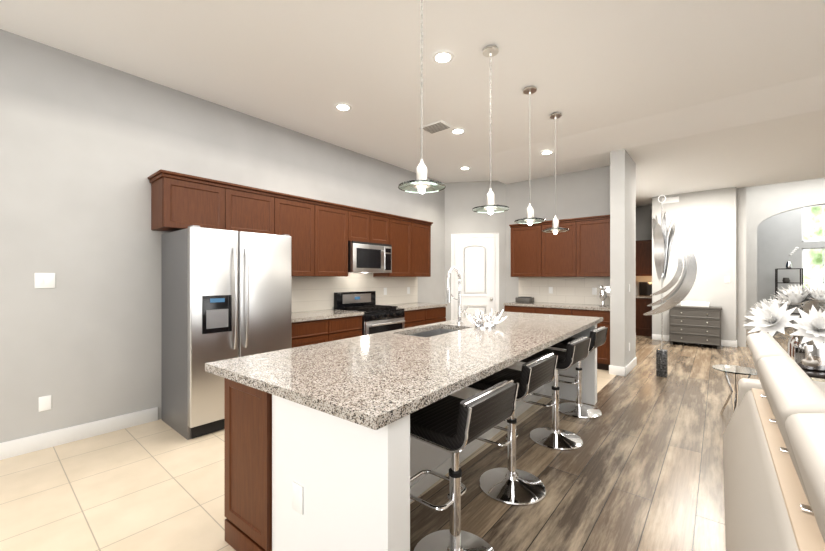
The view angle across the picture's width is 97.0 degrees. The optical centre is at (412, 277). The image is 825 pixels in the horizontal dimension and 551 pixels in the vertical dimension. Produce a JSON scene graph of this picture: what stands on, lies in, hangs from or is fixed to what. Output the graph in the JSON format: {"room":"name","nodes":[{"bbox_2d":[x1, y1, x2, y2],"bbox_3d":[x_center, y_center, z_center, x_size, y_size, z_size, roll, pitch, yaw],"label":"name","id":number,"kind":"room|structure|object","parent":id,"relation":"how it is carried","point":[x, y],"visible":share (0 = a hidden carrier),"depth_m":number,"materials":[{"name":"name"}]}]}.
{"room":"kitchen","nodes":[
{"label":"kitchen","id":0,"kind":"room"},
{"bbox_2d":[0,29,444,442],"bbox_3d":[-2.361,-0.250,3.665,0.150,3.200,10.580,0,0,40],"label":"wall","id":1,"kind":"structure","parent":0,"point":[88,148],"depth_m":3.16,"materials":[{"name":"paint"}]},
{"bbox_2d":[39,395,50,411],"bbox_3d":[-2.909,0.993,2.890,0.005,0.115,0.072,0,0,40],"label":"electrical outlet","id":2,"kind":"object","parent":1,"relation":"attached to","point":[44,403],"visible":1,"depth_m":2.89,"materials":[{"name":"white plastic"}]},
{"bbox_2d":[35,273,54,287],"bbox_3d":[-2.908,0.020,2.889,0.008,0.120,0.116,0,0,40],"label":"switch plate","id":3,"kind":"object","parent":1,"relation":"attached to","point":[44,280],"visible":1,"depth_m":2.89,"materials":[{"name":"white plastic"}]},
{"bbox_2d":[149,173,227,231],"bbox_3d":[-2.155,-0.230,3.521,0.347,1.320,0.525,0,0,40],"label":"upper cabinet","id":4,"kind":"object","parent":1,"relation":"attached to","point":[177,203],"depth_m":3.37,"materials":[{"name":"brown wood"}]},
{"bbox_2d":[228,185,275,234],"bbox_3d":[-1.817,-0.230,3.923,0.347,1.320,0.525,0,0,40],"label":"upper cabinet","id":5,"kind":"object","parent":1,"relation":"attached to","point":[248,211],"depth_m":3.81,"materials":[{"name":"brown wood"}]},
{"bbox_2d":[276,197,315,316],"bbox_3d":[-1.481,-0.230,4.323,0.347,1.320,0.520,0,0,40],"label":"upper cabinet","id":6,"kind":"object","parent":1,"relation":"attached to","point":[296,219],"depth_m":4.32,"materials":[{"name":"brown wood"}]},
{"bbox_2d":[316,205,347,312],"bbox_3d":[-1.147,-0.230,4.721,0.347,1.320,0.520,0,0,40],"label":"upper cabinet","id":7,"kind":"object","parent":1,"relation":"attached to","point":[331,222],"depth_m":4.68,"materials":[{"name":"brown wood"}]},
{"bbox_2d":[274,287,409,300],"bbox_3d":[-0.849,0.212,5.327,0.004,0.115,2.500,0,0,40],"label":"backsplash","id":8,"kind":"structure","parent":1,"relation":"attached to","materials":[{"name":"white tile"}]},
{"bbox_2d":[348,209,371,291],"bbox_3d":[-0.855,-0.230,5.070,0.347,1.320,0.390,0,0,40],"label":"upper cabinet","id":9,"kind":"object","parent":1,"relation":"attached to","point":[359,224],"depth_m":5.07,"materials":[{"name":"brown wood"}]},
{"bbox_2d":[348,241,383,272],"bbox_3d":[-0.751,-0.282,5.134,0.422,0.413,0.581,0,0,40],"label":"microwave","id":10,"kind":"object","parent":1,"relation":"attached to","point":[363,256],"depth_m":4.96,"materials":[{"name":"silver metal"}]},
{"bbox_2d":[0,327,753,459],"bbox_3d":[1.617,1.288,4.517,4.849,0.125,16.999,0,0,40],"label":"baseboard","id":11,"kind":"structure","parent":1,"relation":"attached to","point":[20,446],"depth_m":3.09,"materials":[{"name":"white paint"}]},
{"bbox_2d":[372,213,391,305],"bbox_3d":[-0.604,-0.230,5.369,0.347,1.320,0.390,0,0,40],"label":"upper cabinet","id":12,"kind":"object","parent":1,"relation":"attached to","point":[381,226],"depth_m":5.47,"materials":[{"name":"brown wood"}]},
{"bbox_2d":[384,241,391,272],"bbox_3d":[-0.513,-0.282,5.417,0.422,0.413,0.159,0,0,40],"label":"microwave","id":13,"kind":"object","parent":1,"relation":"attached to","point":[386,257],"depth_m":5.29,"materials":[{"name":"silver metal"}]},
{"bbox_2d":[392,217,411,304],"bbox_3d":[-0.315,-0.230,5.713,0.347,1.320,0.510,0,0,40],"label":"upper cabinet","id":14,"kind":"object","parent":1,"relation":"attached to","point":[401,230],"depth_m":5.72,"materials":[{"name":"brown wood"}]},
{"bbox_2d":[412,221,431,304],"bbox_3d":[0.014,-0.230,6.104,0.347,1.320,0.511,0,0,40],"label":"upper cabinet","id":15,"kind":"object","parent":1,"relation":"attached to","point":[421,233],"depth_m":6.03,"materials":[{"name":"brown wood"}]},
{"bbox_2d":[0,369,615,550],"bbox_3d":[-1.260,1.375,2.644,3.150,0.050,10.430,0,0,40],"label":"floor","id":16,"kind":"structure","parent":0,"point":[158,485],"depth_m":2.30,"materials":[{"name":"beige tile"}]},
{"bbox_2d":[162,225,291,439],"bbox_3d":[-1.782,0.457,3.564,0.809,1.787,0.930,0,0,40],"label":"fridge","id":17,"kind":"object","parent":16,"relation":"on","point":[226,294],"visible":0.85,"depth_m":3.22,"materials":[{"name":"grey metal"}]},
{"bbox_2d":[292,317,331,347],"bbox_3d":[-1.377,0.910,4.237,0.617,0.881,0.523,0,0,40],"label":"base cabinet","id":18,"kind":"object","parent":16,"relation":"on","point":[304,333],"depth_m":4.06,"materials":[{"name":"brown wood"}]},
{"bbox_2d":[292,310,363,320],"bbox_3d":[-1.200,0.450,4.429,0.642,0.040,1.055,0,0,40],"label":"countertop","id":19,"kind":"structure","parent":18,"relation":"on","point":[299,316],"depth_m":4.26,"materials":[{"name":"grey stone"}]},
{"bbox_2d":[332,317,361,340],"bbox_3d":[-1.041,0.910,4.638,0.617,0.881,0.522,0,0,40],"label":"base cabinet","id":20,"kind":"object","parent":16,"relation":"on","point":[342,327],"depth_m":4.44,"materials":[{"name":"brown wood"}]},
{"bbox_2d":[334,291,404,335],"bbox_3d":[-0.578,0.775,5.093,0.707,1.150,0.744,0,0,40],"label":"range","id":21,"kind":"object","parent":16,"relation":"on","point":[379,318],"visible":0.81,"depth_m":5.01,"materials":[{"name":"silver metal"}]},
{"bbox_2d":[205,266,602,550],"bbox_3d":[0.518,0.621,2.917,1.180,1.458,3.610,0,0,37],"label":"kitchen island","id":22,"kind":"object","parent":16,"relation":"on","point":[324,451],"visible":1,"depth_m":1.63,"materials":[{"name":"grey stone"}]},
{"bbox_2d":[446,266,469,323],"bbox_3d":[0.417,0.161,3.346,0.131,0.537,0.246,0,0,38],"label":"faucet","id":23,"kind":"object","parent":22,"relation":"on","point":[451,269],"depth_m":3.42,"materials":[{"name":"silver metal"}]},
{"bbox_2d":[462,308,507,328],"bbox_3d":[0.624,0.350,3.203,0.336,0.158,0.347,0,0,38],"label":"flower","id":24,"kind":"object","parent":22,"relation":"on","point":[477,323],"depth_m":3.17,"materials":[{"name":"white"}]},
{"bbox_2d":[404,309,427,327],"bbox_3d":[-0.204,0.910,5.635,0.617,0.881,0.543,0,0,40],"label":"base cabinet","id":25,"kind":"object","parent":16,"relation":"on","point":[412,317],"depth_m":5.45,"materials":[{"name":"brown wood"}]},
{"bbox_2d":[388,303,443,308],"bbox_3d":[-0.020,0.450,5.835,0.642,0.040,1.094,0,0,40],"label":"countertop","id":26,"kind":"structure","parent":25,"relation":"on","point":[433,306],"depth_m":5.71,"materials":[{"name":"grey stone"}]},
{"bbox_2d":[428,305,446,323],"bbox_3d":[0.145,0.910,6.051,0.617,0.881,0.542,0,0,40],"label":"base cabinet","id":27,"kind":"object","parent":16,"relation":"on","point":[434,315],"depth_m":5.86,"materials":[{"name":"brown wood"}]},
{"bbox_2d":[504,223,535,312],"bbox_3d":[1.976,0.215,6.332,0.557,2.270,0.612,0,0,40],"label":"upper cabinet","id":28,"kind":"object","parent":16,"relation":"on","point":[523,236],"depth_m":6.33,"materials":[{"name":"brown wood"}]},
{"bbox_2d":[515,296,534,303],"bbox_3d":[1.968,0.380,6.390,0.260,0.099,0.220,0,0,40],"label":"toaster","id":29,"kind":"object","parent":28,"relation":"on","point":[518,299],"depth_m":6.32,"materials":[{"name":"grey metal"}]},
{"bbox_2d":[536,218,571,314],"bbox_3d":[2.400,0.215,5.976,0.551,2.270,0.612,0,0,40],"label":"upper cabinet","id":30,"kind":"object","parent":16,"relation":"on","point":[564,273],"depth_m":6.05,"materials":[{"name":"brown wood"}]},
{"bbox_2d":[572,215,609,369],"bbox_3d":[2.823,0.215,5.622,0.552,2.270,0.612,0,0,40],"label":"upper cabinet","id":31,"kind":"object","parent":16,"relation":"on","point":[590,235],"depth_m":5.62,"materials":[{"name":"brown wood"}]},
{"bbox_2d":[0,0,824,182],"bbox_3d":[1.469,-1.910,0.452,10.150,0.120,10.580,0,0,40],"label":"ceiling","id":32,"kind":"structure","parent":0,"point":[306,66],"depth_m":3.06,"materials":[{"name":"white paint"}]},
{"bbox_2d":[334,103,351,111],"bbox_3d":[-0.752,-1.843,3.949,0.194,0.009,0.194,0,0,40],"label":"recessed light","id":33,"kind":"object","parent":32,"relation":"in","point":[343,107],"visible":1,"depth_m":3.94,"materials":[{"name":"white paint"}]},
{"bbox_2d":[398,0,444,193],"bbox_3d":[0.058,-1.186,2.262,0.294,1.326,0.294,0,0,40],"label":"pendant light","id":34,"kind":"object","parent":32,"relation":"hanging from","point":[421,184],"visible":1,"depth_m":2.26,"materials":[{"name":"silver metal"}]},
{"bbox_2d":[419,120,452,133],"bbox_3d":[0.288,-1.842,4.472,0.340,0.016,0.240,0,0,40],"label":"ceiling vent","id":35,"kind":"object","parent":32,"relation":"in","point":[436,127],"visible":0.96,"depth_m":4.45,"materials":[{"name":"white metal"}]},
{"bbox_2d":[431,50,454,64],"bbox_3d":[0.255,-1.843,3.055,0.194,0.009,0.194,0,0,40],"label":"recessed light","id":36,"kind":"object","parent":32,"relation":"in","point":[442,57],"visible":0.98,"depth_m":3.05,"materials":[{"name":"white paint"}]},
{"bbox_2d":[450,128,465,134],"bbox_3d":[0.573,-1.843,4.593,0.194,0.009,0.194,0,0,40],"label":"recessed light","id":37,"kind":"object","parent":32,"relation":"in","point":[457,131],"visible":0.98,"depth_m":4.59,"materials":[{"name":"white paint"}]},
{"bbox_2d":[459,166,470,169],"bbox_3d":[0.883,-1.843,6.139,0.194,0.009,0.194,0,0,40],"label":"recessed light","id":38,"kind":"object","parent":32,"relation":"in","point":[464,168],"visible":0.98,"depth_m":6.14,"materials":[{"name":"white paint"}]},
{"bbox_2d":[472,45,508,213],"bbox_3d":[0.630,-1.181,2.944,0.294,1.336,0.294,0,0,40],"label":"pendant light","id":39,"kind":"object","parent":32,"relation":"hanging from","point":[490,207],"visible":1,"depth_m":2.94,"materials":[{"name":"silver metal"}]},
{"bbox_2d":[514,86,545,224],"bbox_3d":[1.144,-1.181,3.557,0.294,1.336,0.294,0,0,40],"label":"pendant light","id":40,"kind":"object","parent":32,"relation":"hanging from","point":[529,219],"visible":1,"depth_m":3.55,"materials":[{"name":"silver metal"}]},
{"bbox_2d":[542,113,569,233],"bbox_3d":[1.613,-1.171,4.116,0.294,1.356,0.294,0,0,40],"label":"pendant light","id":41,"kind":"object","parent":32,"relation":"hanging from","point":[555,228],"visible":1,"depth_m":4.11,"materials":[{"name":"silver metal"}]},
{"bbox_2d":[445,181,505,320],"bbox_3d":[1.196,-0.250,7.011,1.000,3.200,0.579,0,0,40],"label":"wall","id":42,"kind":"structure","parent":0,"point":[463,200],"depth_m":7.01,"materials":[{"name":"paint"}]},
{"bbox_2d":[451,233,498,319],"bbox_3d":[1.195,0.247,7.000,0.796,2.205,0.472,0,0,40],"label":"pantry door","id":43,"kind":"structure","parent":42,"relation":"in","point":[475,261],"depth_m":6.99,"materials":[{"name":"white paint"}]},
{"bbox_2d":[506,162,635,357],"bbox_3d":[2.236,-0.250,6.616,3.100,3.200,0.150,0,0,40],"label":"wall","id":44,"kind":"structure","parent":0,"point":[583,193],"depth_m":6.25,"materials":[{"name":"paint"}]},
{"bbox_2d":[410,328,824,550],"bbox_3d":[4.561,1.375,4.136,10.150,0.050,20.200,0,0,40],"label":"floor","id":45,"kind":"structure","parent":0,"point":[641,468],"depth_m":2.55,"materials":[{"name":"brown wood"}]},
{"bbox_2d":[410,380,518,550],"bbox_3d":[0.181,0.924,1.754,0.501,0.853,0.450,0,0,40],"label":"stool","id":46,"kind":"object","parent":45,"relation":"on","point":[454,425],"visible":0.9,"depth_m":1.69,"materials":[{"name":"black leather"}]},
{"bbox_2d":[465,353,557,505],"bbox_3d":[0.622,0.924,2.389,0.501,0.853,0.450,0,0,40],"label":"stool","id":47,"kind":"object","parent":45,"relation":"on","point":[510,484],"visible":0.79,"depth_m":2.31,"materials":[{"name":"silver metal"}]},
{"bbox_2d":[519,336,590,449],"bbox_3d":[1.179,0.924,3.083,0.501,0.853,0.450,0,0,40],"label":"stool","id":48,"kind":"object","parent":45,"relation":"on","point":[555,436],"visible":0.88,"depth_m":3.01,"materials":[{"name":"silver metal"}]},
{"bbox_2d":[548,326,607,418],"bbox_3d":[1.669,0.924,3.730,0.501,0.853,0.450,0,0,40],"label":"stool","id":49,"kind":"object","parent":45,"relation":"on","point":[578,408],"visible":0.71,"depth_m":3.65,"materials":[{"name":"silver metal"}]},
{"bbox_2d":[636,240,651,336],"bbox_3d":[5.549,0.225,8.721,0.460,2.250,0.595,0,0,40],"label":"tall cabinet","id":50,"kind":"object","parent":45,"relation":"on","point":[643,268],"visible":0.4,"depth_m":8.61,"materials":[{"name":"brown wood"}]},
{"bbox_2d":[643,195,696,377],"bbox_3d":[3.490,0.102,4.967,0.601,2.495,0.291,0,0,40],"label":"sculpture","id":51,"kind":"object","parent":45,"relation":"on","point":[663,237],"visible":1,"depth_m":4.97,"materials":[{"name":"metal"}]},
{"bbox_2d":[669,301,721,348],"bbox_3d":[5.663,0.910,7.324,0.840,0.880,0.469,0,0,40],"label":"dresser","id":52,"kind":"object","parent":45,"relation":"on","point":[695,322],"visible":0.96,"depth_m":7.16,"materials":[{"name":"painted wood"},{"name":"metal"}]},
{"bbox_2d":[712,365,757,413],"bbox_3d":[3.101,1.112,3.494,0.360,0.482,0.360,0,0,40],"label":"side table","id":53,"kind":"object","parent":45,"relation":"on","point":[735,370],"visible":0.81,"depth_m":3.48,"materials":[{"name":"silver metal"}]},
{"bbox_2d":[723,333,824,550],"bbox_3d":[1.788,0.870,1.294,1.024,0.961,3.520,0,0,40],"label":"sofa","id":54,"kind":"object","parent":45,"relation":"on","point":[774,459],"visible":1,"depth_m":1.49,"materials":[{"name":"white leather"}]},
{"bbox_2d":[775,247,802,317],"bbox_3d":[10.750,0.236,10.431,0.524,2.228,0.344,0,0,40],"label":"etagere","id":55,"kind":"object","parent":45,"relation":"on","point":[788,265],"visible":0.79,"depth_m":10.40,"materials":[{"name":"grey metal"}]},
{"bbox_2d":[803,370,824,378],"bbox_3d":[3.285,1.050,3.013,0.460,0.600,0.440,0,0,40],"label":"end table","id":56,"kind":"object","parent":45,"relation":"on","point":[816,374],"visible":0.04,"depth_m":2.87,"materials":[{"name":"grey"}]},
{"bbox_2d":[744,284,824,371],"bbox_3d":[3.303,0.397,2.975,0.930,0.704,1.009,0,0,40],"label":"flower arrangement","id":57,"kind":"object","parent":56,"relation":"on","point":[806,343],"visible":0.96,"depth_m":2.93,"materials":[{"name":"white plant"}]},
{"bbox_2d":[610,149,633,366],"bbox_3d":[3.077,-0.250,5.348,0.180,3.200,0.709,0,0,40],"label":"pillar","id":58,"kind":"structure","parent":0,"point":[621,247],"depth_m":5.10,"materials":[{"name":"paint"}]},
{"bbox_2d":[636,205,651,294],"bbox_3d":[5.454,-0.250,8.608,0.770,3.200,1.200,0,0,40],"label":"wall","id":59,"kind":"structure","parent":0,"point":[643,222],"depth_m":8.99,"materials":[{"name":"paint"}]},
{"bbox_2d":[464,75,824,206],"bbox_3d":[6.108,-1.873,5.090,9.005,0.195,5.750,0,0,40],"label":"ceiling","id":60,"kind":"structure","parent":0,"point":[772,135],"depth_m":5.02,"materials":[{"name":"white paint"}]},
{"bbox_2d":[540,150,553,154],"bbox_3d":[1.944,-1.810,5.275,0.194,0.009,0.194,0,0,40],"label":"recessed light","id":61,"kind":"object","parent":60,"relation":"in","point":[547,152],"visible":0.98,"depth_m":5.26,"materials":[{"name":"white paint"}]},
{"bbox_2d":[652,187,735,340],"bbox_3d":[5.825,-0.250,7.611,1.380,3.200,0.150,0,0,40],"label":"wall","id":62,"kind":"structure","parent":0,"point":[705,227],"depth_m":7.40,"materials":[{"name":"paint"}]},
{"bbox_2d":[662,196,678,203],"bbox_3d":[5.499,-1.660,7.782,0.300,0.120,0.006,0,0,40],"label":"air vent","id":63,"kind":"object","parent":62,"relation":"in","point":[671,199],"visible":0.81,"depth_m":7.77,"materials":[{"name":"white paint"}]},
{"bbox_2d":[725,276,729,282],"bbox_3d":[6.203,0.030,7.191,0.080,0.120,0.007,0,0,40],"label":"switch plate","id":64,"kind":"object","parent":62,"relation":"attached to","point":[727,279],"visible":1,"depth_m":7.19,"materials":[{"name":"white plastic"}]},
{"bbox_2d":[736,187,745,346],"bbox_3d":[7.537,-0.600,8.460,0.150,3.900,3.349,0,0,40],"label":"wall","id":65,"kind":"structure","parent":0,"point":[740,264],"depth_m":7.17,"materials":[{"name":"paint"}]},
{"bbox_2d":[746,178,824,323],"bbox_3d":[10.768,-0.600,8.033,5.650,3.900,0.150,0,0,40],"label":"wall","id":66,"kind":"structure","parent":0,"point":[764,202],"depth_m":9.37,"materials":[{"name":"paint"}]},
{"bbox_2d":[757,204,824,323],"bbox_3d":[12.432,-0.600,9.900,5.500,3.900,0.150,0,0,40],"label":"wall","id":67,"kind":"structure","parent":0,"point":[779,237],"depth_m":10.95,"materials":[{"name":"paint"}]},
{"label":"outside","id":68,"kind":"structure","parent":0,"visible":0},
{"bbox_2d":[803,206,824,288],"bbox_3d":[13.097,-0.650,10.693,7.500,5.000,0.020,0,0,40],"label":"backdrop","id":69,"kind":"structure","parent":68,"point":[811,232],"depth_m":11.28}
]}

